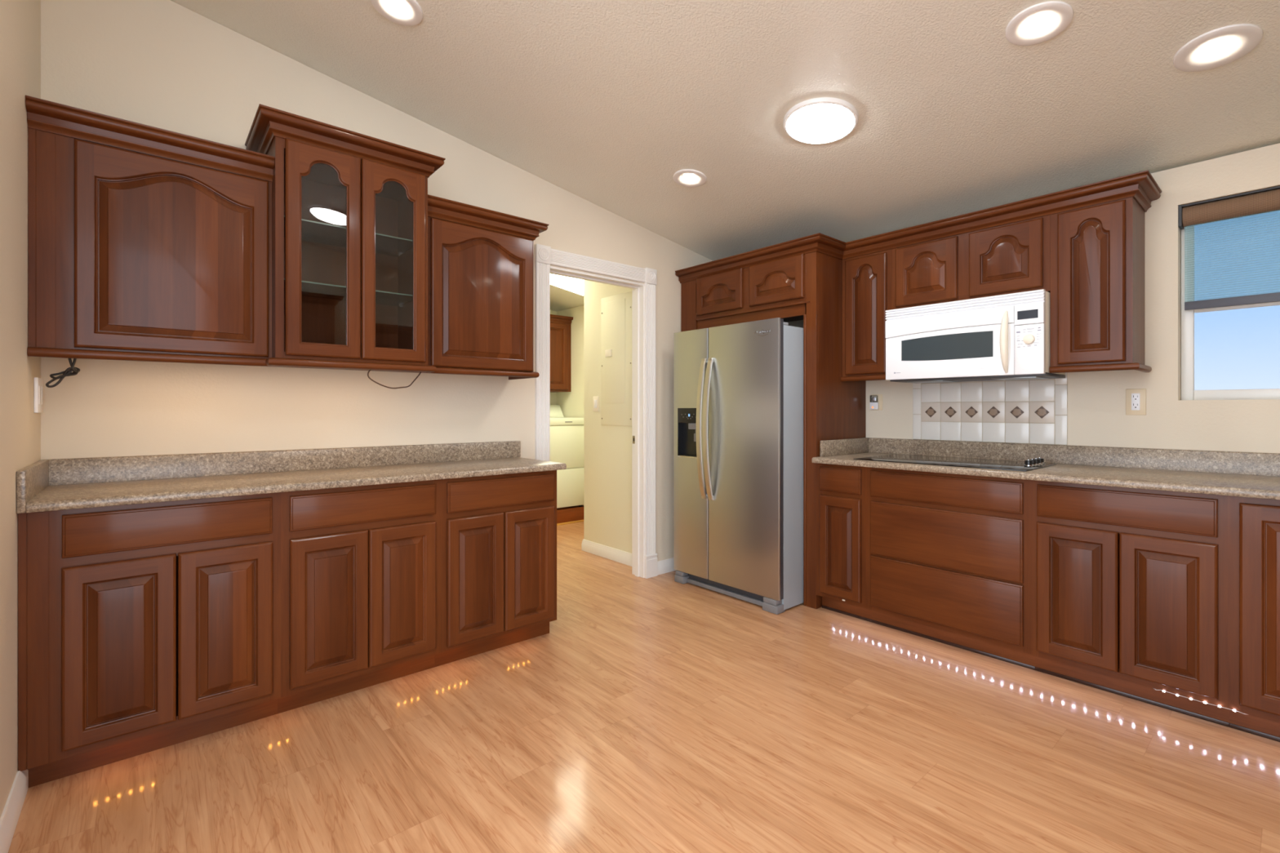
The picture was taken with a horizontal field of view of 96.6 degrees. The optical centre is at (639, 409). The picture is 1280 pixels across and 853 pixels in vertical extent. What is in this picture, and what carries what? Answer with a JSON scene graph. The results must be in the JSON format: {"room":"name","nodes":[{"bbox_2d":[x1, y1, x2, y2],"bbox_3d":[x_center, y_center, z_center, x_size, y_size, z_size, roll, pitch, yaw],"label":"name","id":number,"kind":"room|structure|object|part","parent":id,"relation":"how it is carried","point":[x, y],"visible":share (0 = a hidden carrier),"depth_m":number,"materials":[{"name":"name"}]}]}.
{"room":"kitchen","nodes":[
{"label":"kitchen","id":0,"kind":"room"},
{"bbox_2d":[0,0,40,818],"bbox_3d":[-1.786,-0.279,1.516,0.120,2.957,1.730,0,0,-41],"label":"wall","id":1,"kind":"structure","parent":0,"point":[20,20],"depth_m":1.68,"materials":[{"name":"beige paint"}]},
{"bbox_2d":[0,769,28,852],"bbox_3d":[-1.557,1.152,1.354,0.015,0.095,1.185,0,0,-41],"label":"baseboard","id":2,"kind":"structure","parent":1,"relation":"attached to","point":[11,814],"depth_m":1.62,"materials":[{"name":"white wood"}]},
{"bbox_2d":[34,377,43,413],"bbox_3d":[-2.151,-0.052,2.041,0.012,0.124,0.122,0,0,-41],"label":"light switch","id":3,"kind":"object","parent":1,"relation":"attached to","point":[38,382],"visible":1,"depth_m":2.01,"materials":[{"name":"white plastic"}]},
{"bbox_2d":[40,0,712,561],"bbox_3d":[-0.774,-0.279,3.456,3.947,2.957,0.115,0,0,-41],"label":"wall","id":4,"kind":"structure","parent":0,"point":[165,64],"depth_m":2.58,"materials":[{"name":"beige paint"}]},
{"bbox_2d":[25,95,274,366],"bbox_3d":[-1.850,-0.599,2.209,0.687,0.842,0.365,0,0,-41],"label":"upper cabinet","id":5,"kind":"object","parent":4,"relation":"attached to","point":[146,243],"visible":0.99,"depth_m":2.07,"materials":[{"name":"brown wood"}]},
{"bbox_2d":[45,358,79,387],"bbox_3d":[-1.997,-0.137,1.975,0.029,0.121,0.084,0,0,36],"label":"cord","id":6,"kind":"object","parent":5,"relation":"hanging from","point":[68,372],"visible":0.94,"depth_m":1.97,"materials":[{"name":"black plastic"}]},
{"bbox_3d":[-1.768,-0.194,2.109,0.681,0.031,0.022,0,0,-41],"label":"light rail","id":7,"kind":"part","parent":5,"relation":"part of","materials":[{"name":"brown wood"}]},
{"bbox_3d":[-1.751,-0.978,2.094,0.687,0.084,0.061,0,0,-41],"label":"crown moulding","id":8,"kind":"part","parent":5,"relation":"part of","materials":[{"name":"brown wood"}]},
{"bbox_3d":[-1.728,-0.574,2.141,0.565,0.715,0.020,0,0,-41],"label":"door","id":9,"kind":"part","parent":5,"relation":"part of","materials":[{"name":"brown wood"}]},
{"bbox_2d":[48,440,520,485],"bbox_3d":[-1.464,0.234,2.772,1.965,0.097,0.019,0,0,-41],"label":"backsplash","id":10,"kind":"structure","parent":4,"relation":"attached to","point":[117,468],"depth_m":2.55,"materials":[{"name":"stone"}]},
{"bbox_2d":[244,103,445,373],"bbox_3d":[-1.334,-0.679,2.605,0.732,1.003,0.440,0,0,-41],"label":"display cabinet","id":11,"kind":"object","parent":4,"relation":"attached to","point":[349,208],"visible":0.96,"depth_m":2.52,"materials":[{"name":"brown wood"}]},
{"bbox_3d":[-1.323,-0.659,2.392,0.282,0.874,0.020,0,0,-41],"label":"door","id":12,"kind":"part","parent":11,"relation":"part of","materials":[{"name":"brown wood"}]},
{"bbox_3d":[-1.334,-1.139,2.605,0.732,0.084,0.440,0,0,-41],"label":"crown moulding","id":13,"kind":"part","parent":11,"relation":"part of","materials":[{"name":"brown wood"}]},
{"bbox_2d":[284,217,412,256],"bbox_3d":[-1.365,-0.796,2.641,0.575,0.006,0.323,0,0,-41],"label":"glass shelf","id":14,"kind":"object","parent":11,"relation":"attached to","point":[313,233],"depth_m":2.68,"materials":[{"name":"grey"}]},
{"bbox_2d":[284,280,412,306],"bbox_3d":[-1.365,-0.538,2.641,0.575,0.006,0.323,0,0,-41],"label":"glass shelf","id":15,"kind":"object","parent":11,"relation":"attached to","point":[310,291],"depth_m":2.69,"materials":[{"name":"grey"}]},
{"bbox_3d":[-1.237,-0.194,2.499,0.671,0.031,0.070,0,0,-41],"label":"light rail","id":16,"kind":"part","parent":11,"relation":"part of","materials":[{"name":"brown wood"}]},
{"bbox_3d":[-1.237,-0.648,2.492,0.610,0.903,0.020,0,0,-41],"label":"frame","id":17,"kind":"part","parent":11,"relation":"part of","materials":[{"name":"brown wood"}]},
{"bbox_3d":[-1.108,-0.659,2.577,0.278,0.874,0.020,0,0,-41],"label":"door","id":18,"kind":"part","parent":11,"relation":"part of","materials":[{"name":"brown wood"}]},
{"bbox_2d":[367,369,421,388],"bbox_3d":[-1.178,-0.150,2.751,0.256,0.098,0.011,0,0,-41],"label":"cord","id":19,"kind":"object","parent":11,"relation":"hanging from","point":[369,371],"visible":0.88,"depth_m":2.73,"materials":[{"name":"brown plastic"}]},
{"bbox_2d":[402,194,548,379],"bbox_3d":[-0.873,-0.599,3.052,0.670,0.842,0.365,0,0,-41],"label":"upper cabinet","id":20,"kind":"object","parent":4,"relation":"attached to","point":[481,260],"visible":0.94,"depth_m":2.92,"materials":[{"name":"brown wood"}]},
{"bbox_3d":[-0.824,-0.569,2.948,0.610,0.743,0.020,0,0,-41],"label":"frame","id":21,"kind":"part","parent":20,"relation":"part of","materials":[{"name":"brown wood"}]},
{"bbox_3d":[-0.799,-0.572,2.942,0.560,0.719,0.020,0,0,-41],"label":"door","id":22,"kind":"part","parent":20,"relation":"part of","materials":[{"name":"brown wood"}]},
{"bbox_3d":[-0.885,-0.194,3.064,0.602,0.031,0.314,0,0,-41],"label":"light rail","id":23,"kind":"part","parent":20,"relation":"part of","materials":[{"name":"brown wood"}]},
{"bbox_3d":[-0.873,-0.978,3.052,0.670,0.084,0.365,0,0,-41],"label":"crown moulding","id":24,"kind":"part","parent":20,"relation":"part of","materials":[{"name":"brown wood"}]},
{"bbox_2d":[534,244,657,578],"bbox_3d":[-0.301,0.093,3.856,0.996,2.214,0.158,0,0,-41],"label":"door frame","id":25,"kind":"structure","parent":4,"relation":"in","point":[644,557],"depth_m":4.07,"materials":[{"name":"white wood"}]},
{"bbox_3d":[-0.600,0.066,3.518,0.098,1.948,0.018,0,0,-41],"label":"casing","id":26,"kind":"part","parent":25,"relation":"part of","materials":[{"name":"white wood"}]},
{"bbox_3d":[-0.263,-0.957,3.809,0.793,0.098,0.018,0,0,-41],"label":"head casing","id":27,"kind":"part","parent":25,"relation":"part of","materials":[{"name":"white wood"}]},
{"bbox_3d":[0.074,0.066,4.101,0.098,1.948,0.018,0,0,-41],"label":"casing","id":28,"kind":"part","parent":25,"relation":"part of","materials":[{"name":"white wood"}]},
{"bbox_2d":[657,557,676,575],"bbox_3d":[0.437,1.152,4.416,0.858,0.095,0.015,0,0,-41],"label":"baseboard","id":29,"kind":"structure","parent":4,"relation":"attached to","point":[666,566],"depth_m":4.19,"materials":[{"name":"white wood"}]},
{"bbox_2d":[550,309,556,404],"bbox_3d":[-2.012,-0.179,5.885,2.643,2.758,0.120,0,0,-41],"label":"wall","id":30,"kind":"structure","parent":0,"point":[553,395],"depth_m":6.67,"materials":[{"name":"yellow paint"}]},
{"bbox_2d":[550,314,573,392],"bbox_3d":[-1.218,-0.626,6.257,0.931,0.841,0.353,0,0,-41],"label":"upper cabinet","id":31,"kind":"object","parent":30,"relation":"attached to","point":[560,326],"visible":0.34,"depth_m":6.35,"materials":[{"name":"brown wood"}]},
{"bbox_3d":[-0.956,-0.595,6.301,0.385,0.740,0.020,0,0,-41],"label":"door","id":32,"kind":"part","parent":31,"relation":"part of","materials":[{"name":"brown wood"}]},
{"bbox_3d":[-1.119,-1.011,6.141,0.930,0.071,0.049,0,0,-41],"label":"crown moulding","id":33,"kind":"part","parent":31,"relation":"part of","materials":[{"name":"brown wood"}]},
{"bbox_2d":[583,280,631,553],"bbox_3d":[0.101,-0.040,4.830,0.823,2.480,0.818,0,0,-41],"label":"wall","id":34,"kind":"structure","parent":0,"point":[607,449],"depth_m":4.69,"materials":[{"name":"yellow paint"}]},
{"bbox_2d":[592,395,599,411],"bbox_3d":[-0.368,-0.050,4.735,0.010,0.126,0.076,0,0,-41],"label":"light switch","id":35,"kind":"object","parent":34,"relation":"attached to","point":[595,399],"visible":1,"depth_m":4.73,"materials":[{"name":"beige plastic"}]},
{"bbox_2d":[581,539,631,566],"bbox_3d":[0.082,1.152,4.832,0.827,0.095,0.820,0,0,-41],"label":"baseboard","id":36,"kind":"structure","parent":34,"relation":"attached to","point":[609,553],"depth_m":4.60,"materials":[{"name":"white wood"}]},
{"bbox_2d":[600,291,631,426],"bbox_3d":[-0.191,-0.394,4.522,0.020,1.036,0.398,0,0,-41],"label":"electrical panel","id":37,"kind":"object","parent":34,"relation":"attached to","point":[615,310],"visible":0.92,"depth_m":4.52,"materials":[{"name":"yellow paint"}]},
{"bbox_3d":[-0.200,-0.460,4.530,0.004,0.816,0.256,0,0,-41],"label":"panel door","id":38,"kind":"part","parent":37,"relation":"part of","materials":[{"name":"yellow paint"}]},
{"bbox_2d":[8,521,1279,852],"bbox_3d":[-0.686,1.240,1.541,6.575,0.080,8.430,0,0,-41],"label":"floor","id":39,"kind":"structure","parent":0,"point":[659,713],"depth_m":1.96,"materials":[{"name":"laminate"}]},
{"bbox_2d":[17,492,280,787],"bbox_3d":[-1.800,0.757,2.151,0.688,0.885,0.519,0,0,-41],"label":"base cabinet","id":40,"kind":"object","parent":39,"relation":"on","point":[148,627],"visible":0.82,"depth_m":1.93,"materials":[{"name":"brown wood"}]},
{"bbox_3d":[-1.719,0.790,1.891,0.282,0.580,0.020,0,0,-41],"label":"door","id":41,"kind":"part","parent":40,"relation":"part of","materials":[{"name":"brown wood"}]},
{"bbox_3d":[-1.612,0.401,1.984,0.564,0.136,0.020,0,0,-41],"label":"drawer","id":42,"kind":"part","parent":40,"relation":"part of","materials":[{"name":"brown wood"}]},
{"bbox_3d":[-1.503,0.790,2.078,0.280,0.580,0.020,0,0,-41],"label":"door","id":43,"kind":"part","parent":40,"relation":"part of","materials":[{"name":"brown wood"}]},
{"bbox_2d":[16,440,566,513],"bbox_3d":[-1.305,0.249,2.571,1.986,0.128,0.532,0,0,-41],"label":"countertop","id":44,"kind":"structure","parent":40,"relation":"on","point":[55,484],"depth_m":2.37,"materials":[{"name":"stone"}]},
{"bbox_2d":[277,479,440,713],"bbox_3d":[-1.302,0.757,2.580,0.625,0.885,0.519,0,0,-41],"label":"base cabinet","id":45,"kind":"object","parent":39,"relation":"on","point":[361,565],"visible":0.84,"depth_m":2.36,"materials":[{"name":"brown wood"}]},
{"bbox_3d":[-1.247,0.792,2.299,0.284,0.580,0.020,0,0,-41],"label":"door","id":46,"kind":"part","parent":45,"relation":"part of","materials":[{"name":"brown wood"}]},
{"bbox_3d":[-1.139,0.403,2.392,0.569,0.136,0.020,0,0,-41],"label":"drawer","id":47,"kind":"part","parent":45,"relation":"part of","materials":[{"name":"brown wood"}]},
{"bbox_3d":[-1.030,0.792,2.486,0.284,0.580,0.020,0,0,-41],"label":"door","id":48,"kind":"part","parent":45,"relation":"part of","materials":[{"name":"brown wood"}]},
{"bbox_2d":[434,470,556,666],"bbox_3d":[-0.831,0.757,2.988,0.622,0.885,0.519,0,0,-41],"label":"base cabinet","id":49,"kind":"object","parent":39,"relation":"on","point":[499,532],"visible":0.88,"depth_m":2.77,"materials":[{"name":"brown wood"}]},
{"bbox_3d":[-0.775,0.795,2.706,0.283,0.586,0.020,0,0,-41],"label":"door","id":50,"kind":"part","parent":49,"relation":"part of","materials":[{"name":"brown wood"}]},
{"bbox_3d":[-0.665,0.405,2.801,0.572,0.139,0.020,0,0,-41],"label":"drawer","id":51,"kind":"part","parent":49,"relation":"part of","materials":[{"name":"brown wood"}]},
{"bbox_3d":[-0.557,0.795,2.894,0.285,0.586,0.020,0,0,-41],"label":"door","id":52,"kind":"part","parent":49,"relation":"part of","materials":[{"name":"brown wood"}]},
{"bbox_2d":[556,505,583,525],"bbox_3d":[-1.168,1.125,6.084,1.081,0.150,0.662,0,0,-41],"label":"platform","id":53,"kind":"object","parent":39,"relation":"on","point":[572,514],"visible":0.06,"depth_m":6.04,"materials":[{"name":"brown wood"}]},
{"bbox_2d":[550,404,583,508],"bbox_3d":[-1.039,0.495,6.213,0.691,1.110,0.634,0,0,-41],"label":"washing machine","id":54,"kind":"object","parent":53,"relation":"on","point":[566,433],"visible":0.4,"depth_m":6.06,"materials":[{"name":"white metal"}]},
{"bbox_3d":[-1.039,0.393,6.213,0.685,0.456,0.615,0,0,-41],"label":"panel","id":55,"kind":"part","parent":54,"relation":"part of","materials":[{"name":"white metal"}]},
{"bbox_3d":[-1.039,0.827,6.213,0.685,0.403,0.615,0,0,-41],"label":"panel","id":56,"kind":"part","parent":54,"relation":"part of","materials":[{"name":"white metal"}]},
{"bbox_3d":[-0.955,1.191,5.838,1.081,0.018,0.012,0,0,-41],"label":"shoe moulding","id":57,"kind":"part","parent":53,"relation":"part of","materials":[{"name":"orange wood"}]},
{"bbox_2d":[673,317,803,614],"bbox_3d":[0.782,0.329,3.900,0.821,1.742,0.888,0,0,-41],"label":"refrigerator","id":58,"kind":"object","parent":39,"relation":"on","point":[738,388],"visible":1,"depth_m":3.57,"materials":[{"name":"grey metal"}]},
{"bbox_3d":[0.350,0.037,3.914,0.047,0.101,0.202,0,0,-41],"label":"dispenser panel","id":59,"kind":"part","parent":58,"relation":"part of","materials":[{"name":"black plastic"}]},
{"bbox_3d":[0.346,0.289,3.897,0.016,1.662,0.322,0,0,-41],"label":"door","id":60,"kind":"part","parent":58,"relation":"part of","materials":[{"name":"silver metal"}]},
{"bbox_3d":[0.404,0.124,3.763,0.071,0.928,0.038,0,0,-41],"label":"handle","id":61,"kind":"part","parent":58,"relation":"part of","materials":[{"name":"grey metal"}]},
{"bbox_3d":[0.424,0.124,3.781,0.018,0.928,0.032,0,0,-41],"label":"handle mount","id":62,"kind":"part","parent":58,"relation":"part of","materials":[{"name":"grey metal"}]},
{"bbox_3d":[0.443,0.124,3.719,0.071,0.928,0.038,0,0,-41],"label":"handle","id":63,"kind":"part","parent":58,"relation":"part of","materials":[{"name":"grey metal"}]},
{"bbox_3d":[0.463,0.124,3.736,0.018,0.928,0.032,0,0,-41],"label":"handle mount","id":64,"kind":"part","parent":58,"relation":"part of","materials":[{"name":"grey metal"}]},
{"bbox_3d":[0.638,0.289,3.558,0.016,1.662,0.558,0,0,-41],"label":"door","id":65,"kind":"part","parent":58,"relation":"part of","materials":[{"name":"silver metal"}]},
{"bbox_2d":[675,232,866,608],"bbox_3d":[0.908,0.080,4.021,0.660,2.238,1.214,0,0,-41],"label":"surround","id":66,"kind":"object","parent":39,"relation":"on","point":[801,278],"visible":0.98,"depth_m":3.57,"materials":[{"name":"brown wood"}]},
{"bbox_3d":[0.553,-0.824,4.005,0.020,0.272,0.421,0,0,-41],"label":"door","id":67,"kind":"part","parent":66,"relation":"part of","materials":[{"name":"brown wood"}]},
{"bbox_3d":[0.693,0.110,3.873,0.020,2.180,1.150,0,0,-41],"label":"frame","id":68,"kind":"part","parent":66,"relation":"part of","materials":[{"name":"brown wood"}]},
{"bbox_3d":[0.793,-0.997,3.921,0.356,0.084,1.214,0,0,-41],"label":"crown moulding","id":69,"kind":"part","parent":66,"relation":"part of","materials":[{"name":"brown wood"}]},
{"bbox_3d":[0.865,-0.823,3.643,0.020,0.269,0.414,0,0,-41],"label":"door","id":70,"kind":"part","parent":66,"relation":"part of","materials":[{"name":"brown wood"}]},
{"bbox_3d":[1.012,0.307,3.494,0.016,1.784,0.018,0,0,-41],"label":"opening trim","id":71,"kind":"part","parent":66,"relation":"part of","materials":[{"name":"brown wood"}]},
{"bbox_3d":[1.289,0.110,3.641,0.579,2.180,0.020,0,0,-41],"label":"panel","id":72,"kind":"part","parent":66,"relation":"part of","materials":[{"name":"brown wood"}]},
{"bbox_2d":[816,462,871,622],"bbox_3d":[1.381,0.757,3.492,0.634,0.885,0.313,0,0,-41],"label":"base cabinet","id":73,"kind":"object","parent":39,"relation":"on","point":[841,490],"visible":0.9,"depth_m":3.28,"materials":[{"name":"brown wood"}]},
{"bbox_3d":[1.151,0.405,3.289,0.020,0.142,0.258,0,0,-41],"label":"drawer","id":74,"kind":"part","parent":73,"relation":"part of","materials":[{"name":"brown wood"}]},
{"bbox_3d":[1.151,0.792,3.289,0.020,0.580,0.259,0,0,-41],"label":"door","id":75,"kind":"part","parent":73,"relation":"part of","materials":[{"name":"brown wood"}]},
{"bbox_2d":[866,466,1035,670],"bbox_3d":[1.740,0.757,3.076,0.634,0.885,0.785,0,0,-41],"label":"base cabinet","id":76,"kind":"object","parent":39,"relation":"on","point":[948,555],"visible":0.85,"depth_m":2.82,"materials":[{"name":"brown wood"}]},
{"bbox_3d":[1.509,0.942,2.874,0.020,0.280,0.725,0,0,-41],"label":"drawer","id":77,"kind":"part","parent":76,"relation":"part of","materials":[{"name":"brown wood"}]},
{"bbox_3d":[1.509,0.647,2.874,0.020,0.289,0.725,0,0,-41],"label":"drawer","id":78,"kind":"part","parent":76,"relation":"part of","materials":[{"name":"brown wood"}]},
{"bbox_3d":[1.509,0.405,2.874,0.020,0.142,0.725,0,0,-41],"label":"drawer","id":79,"kind":"part","parent":76,"relation":"part of","materials":[{"name":"brown wood"}]},
{"bbox_2d":[1031,480,1229,727],"bbox_3d":[2.200,0.757,2.543,0.634,0.885,0.623,0,0,-41],"label":"base cabinet","id":80,"kind":"object","parent":39,"relation":"on","point":[1129,586],"visible":0.88,"depth_m":2.30,"materials":[{"name":"brown wood"}]},
{"bbox_3d":[1.873,0.791,2.452,0.020,0.577,0.284,0,0,-41],"label":"door","id":81,"kind":"part","parent":80,"relation":"part of","materials":[{"name":"brown wood"}]},
{"bbox_3d":[1.968,0.405,2.342,0.020,0.142,0.570,0,0,-41],"label":"drawer","id":82,"kind":"part","parent":80,"relation":"part of","materials":[{"name":"brown wood"}]},
{"bbox_3d":[2.061,0.791,2.234,0.020,0.577,0.285,0,0,-41],"label":"door","id":83,"kind":"part","parent":80,"relation":"part of","materials":[{"name":"brown wood"}]},
{"bbox_2d":[1227,495,1279,742],"bbox_3d":[2.661,0.757,2.009,0.634,0.885,0.789,0,0,-41],"label":"base cabinet","id":84,"kind":"object","parent":39,"relation":"on","point":[1253,523],"visible":0.89,"depth_m":2.05,"materials":[{"name":"brown wood"}]},
{"bbox_2d":[812,437,1279,499],"bbox_3d":[2.090,0.249,2.652,0.660,0.128,2.509,0,0,-41],"label":"countertop","id":85,"kind":"structure","parent":84,"relation":"on","point":[1231,473],"depth_m":2.69,"materials":[{"name":"stone"}]},
{"bbox_2d":[853,453,1056,471],"bbox_3d":[1.681,0.264,3.095,0.500,0.036,0.846,0,0,-41],"label":"cooktop","id":86,"kind":"object","parent":85,"relation":"in","point":[1037,463],"visible":1,"depth_m":3.02,"materials":[{"name":"black glass"}]},
{"bbox_3d":[1.939,0.261,2.843,0.033,0.020,0.033,0,0,-41],"label":"knob","id":87,"kind":"part","parent":86,"relation":"part of","materials":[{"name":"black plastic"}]},
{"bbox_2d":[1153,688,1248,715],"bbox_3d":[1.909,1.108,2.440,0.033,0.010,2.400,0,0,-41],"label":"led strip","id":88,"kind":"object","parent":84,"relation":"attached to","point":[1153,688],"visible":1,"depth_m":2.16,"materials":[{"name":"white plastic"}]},
{"bbox_3d":[2.309,0.709,1.947,0.020,0.738,0.362,0,0,-41],"label":"door","id":89,"kind":"part","parent":84,"relation":"part of","materials":[{"name":"brown wood"}]},
{"bbox_2d":[170,0,1279,311],"bbox_3d":[-0.686,-1.688,1.541,6.575,1.103,8.430,0,0,-41],"label":"ceiling","id":90,"kind":"structure","parent":0,"point":[602,102],"depth_m":2.49,"materials":[{"name":"white paint"}]},
{"bbox_2d":[370,0,422,26],"bbox_3d":[-0.961,-1.594,2.255,0.194,0.038,0.196,0,0,-41],"label":"recessed light","id":91,"kind":"object","parent":90,"relation":"in","point":[402,12],"visible":1,"depth_m":2.27,"materials":[{"name":"white"}]},
{"bbox_2d":[550,273,583,295],"bbox_3d":[-0.807,-1.271,5.141,1.229,0.227,0.700,0,0,-41],"label":"box light","id":92,"kind":"object","parent":90,"relation":"attached to","point":[571,284],"visible":0.11,"depth_m":5.43,"materials":[{"name":"white"}]},
{"bbox_2d":[673,168,706,187],"bbox_3d":[0.290,-1.344,3.315,0.194,0.038,0.196,0,0,-41],"label":"recessed light","id":93,"kind":"object","parent":90,"relation":"in","point":[691,178],"visible":1,"depth_m":3.30,"materials":[{"name":"white"}]},
{"bbox_2d":[782,97,858,144],"bbox_3d":[0.841,-1.336,2.660,0.334,0.078,0.336,0,0,-41],"label":"ceiling light","id":94,"kind":"object","parent":90,"relation":"attached to","point":[821,120],"visible":1,"depth_m":2.61,"materials":[{"name":"white"}]},
{"bbox_2d":[1004,0,1073,45],"bbox_3d":[1.395,-1.347,1.996,0.194,0.038,0.196,0,0,-41],"label":"recessed light","id":95,"kind":"object","parent":90,"relation":"in","point":[1042,22],"visible":1,"depth_m":1.99,"materials":[{"name":"white"}]},
{"bbox_2d":[1173,23,1262,71],"bbox_3d":[2.034,-1.272,2.013,0.221,0.042,0.224,0,0,-41],"label":"recessed light","id":96,"kind":"object","parent":90,"relation":"in","point":[1220,46],"visible":1,"depth_m":2.00,"materials":[{"name":"white"}]},
{"bbox_2d":[556,142,1279,505],"bbox_3d":[1.749,0.023,3.643,0.142,2.354,8.430,0,0,-41],"label":"wall","id":97,"kind":"structure","parent":0,"point":[1097,416],"depth_m":2.71,"materials":[{"name":"beige paint"}]},
{"bbox_2d":[840,248,892,382],"bbox_3d":[1.497,-0.570,3.595,0.324,0.780,0.319,0,0,-41],"label":"upper cabinet","id":98,"kind":"object","parent":97,"relation":"attached to","point":[867,279],"visible":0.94,"depth_m":3.48,"materials":[{"name":"brown wood"}]},
{"bbox_3d":[1.383,-0.196,3.498,0.022,0.031,0.319,0,0,-41],"label":"light rail","id":99,"kind":"part","parent":98,"relation":"part of","materials":[{"name":"brown wood"}]},
{"bbox_2d":[871,394,882,410],"bbox_3d":[1.563,-0.051,3.764,0.006,0.106,0.079,0,0,-41],"label":"wall outlet","id":100,"kind":"object","parent":97,"relation":"attached to","point":[880,396],"visible":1,"depth_m":3.75,"materials":[{"name":"beige plastic"}]},
{"bbox_2d":[870,395,879,409],"bbox_3d":[1.543,-0.050,3.760,0.028,0.094,0.054,0,0,-41],"label":"night light","id":101,"kind":"object","parent":100,"relation":"attached to","point":[873,406],"visible":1,"depth_m":3.75,"materials":[{"name":"white plastic"}]},
{"bbox_2d":[892,214,1050,309],"bbox_3d":[1.857,-0.771,3.178,0.324,0.377,0.784,0,0,-41],"label":"upper cabinet","id":102,"kind":"object","parent":97,"relation":"attached to","point":[1015,257],"visible":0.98,"depth_m":3.03,"materials":[{"name":"brown wood"}]},
{"bbox_3d":[1.614,-0.775,3.227,0.020,0.339,0.338,0,0,-41],"label":"door","id":103,"kind":"part","parent":102,"relation":"part of","materials":[{"name":"brown wood"}]},
{"bbox_2d":[885,288,1065,383],"bbox_3d":[1.804,-0.370,3.127,0.453,0.417,0.772,0,0,-41],"label":"microwave","id":104,"kind":"object","parent":102,"relation":"attached to","point":[1006,336],"visible":1,"depth_m":2.96,"materials":[{"name":"beige plastic"}]},
{"bbox_3d":[1.648,-0.303,3.074,0.028,0.259,0.648,0,0,-41],"label":"door","id":105,"kind":"part","parent":104,"relation":"part of","materials":[{"name":"white plastic"}]},
{"bbox_3d":[1.806,-0.339,2.824,0.060,0.311,0.036,0,0,-41],"label":"handle","id":106,"kind":"part","parent":104,"relation":"part of","materials":[{"name":"beige plastic"}]},
{"bbox_3d":[1.899,-0.345,2.780,0.032,0.342,0.122,0,0,-41],"label":"control panel","id":107,"kind":"part","parent":104,"relation":"part of","materials":[{"name":"white plastic"}]},
{"bbox_2d":[842,169,1161,259],"bbox_3d":[1.858,-0.997,3.146,0.365,0.084,1.474,0,0,-41],"label":"crown molding","id":108,"kind":"structure","parent":102,"relation":"attached to","point":[1142,186],"depth_m":2.85,"materials":[{"name":"brown wood"}]},
{"bbox_3d":[1.871,-0.775,2.929,0.020,0.339,0.332,0,0,-41],"label":"door","id":109,"kind":"part","parent":102,"relation":"part of","materials":[{"name":"brown wood"}]},
{"bbox_2d":[912,372,1067,444],"bbox_3d":[1.975,-0.008,3.282,0.010,0.384,0.794,0,0,-41],"label":"tile backsplash","id":110,"kind":"structure","parent":97,"relation":"attached to","point":[1031,411],"depth_m":3.24,"materials":[{"name":"beige tile"}]},
{"bbox_2d":[868,437,1279,476],"bbox_3d":[2.339,0.234,2.853,0.019,0.097,2.488,0,0,-41],"label":"backsplash","id":111,"kind":"structure","parent":97,"relation":"attached to","point":[1207,461],"depth_m":2.87,"materials":[{"name":"stone"}]},
{"bbox_2d":[1048,196,1151,373],"bbox_3d":[2.223,-0.570,2.754,0.324,0.780,0.334,0,0,-41],"label":"upper cabinet","id":112,"kind":"object","parent":97,"relation":"attached to","point":[1097,251],"visible":1,"depth_m":2.65,"materials":[{"name":"brown wood"}]},
{"bbox_3d":[2.101,-0.584,2.662,0.020,0.727,0.253,0,0,-41],"label":"door","id":113,"kind":"part","parent":112,"relation":"part of","materials":[{"name":"brown wood"}]},
{"bbox_3d":[2.220,-0.196,2.752,0.314,0.031,0.334,0,0,-41],"label":"light rail","id":114,"kind":"part","parent":112,"relation":"part of","materials":[{"name":"brown wood"}]},
{"bbox_2d":[1125,388,1146,415],"bbox_3d":[2.413,-0.039,2.776,0.008,0.128,0.076,0,0,-41],"label":"wall outlet","id":115,"kind":"object","parent":97,"relation":"attached to","point":[1135,398],"visible":1,"depth_m":2.77,"materials":[{"name":"beige plastic"}]},
{"bbox_2d":[1131,393,1140,409],"bbox_3d":[2.411,-0.040,2.774,0.003,0.082,0.032,0,0,-41],"label":"receptacle","id":116,"kind":"object","parent":115,"relation":"attached to","point":[1135,397],"depth_m":2.77,"materials":[{"name":"white plastic"}]},
{"bbox_2d":[1181,225,1279,399],"bbox_3d":[2.893,-0.501,2.387,0.040,0.913,0.913,0,0,-41],"label":"window","id":117,"kind":"structure","parent":97,"relation":"in","point":[1188,392],"depth_m":2.69,"materials":[{"name":"white plastic"}]},
{"bbox_2d":[1178,186,1279,310],"bbox_3d":[2.851,-0.712,2.351,0.094,0.488,0.913,0,0,-41],"label":"roller shade","id":118,"kind":"object","parent":117,"relation":"attached to","point":[1265,200],"visible":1,"depth_m":2.55,"materials":[{"name":"brown fabric"}]},
{"bbox_3d":[2.852,-0.953,2.352,0.078,0.008,0.891,0,0,-41],"label":"head rail","id":119,"kind":"part","parent":118,"relation":"part of","materials":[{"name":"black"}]},
{"bbox_3d":[2.896,-0.482,2.390,0.024,0.045,0.825,0,0,-41],"label":"meeting rail","id":120,"kind":"part","parent":117,"relation":"part of","materials":[{"name":"white plastic"}]}
]}

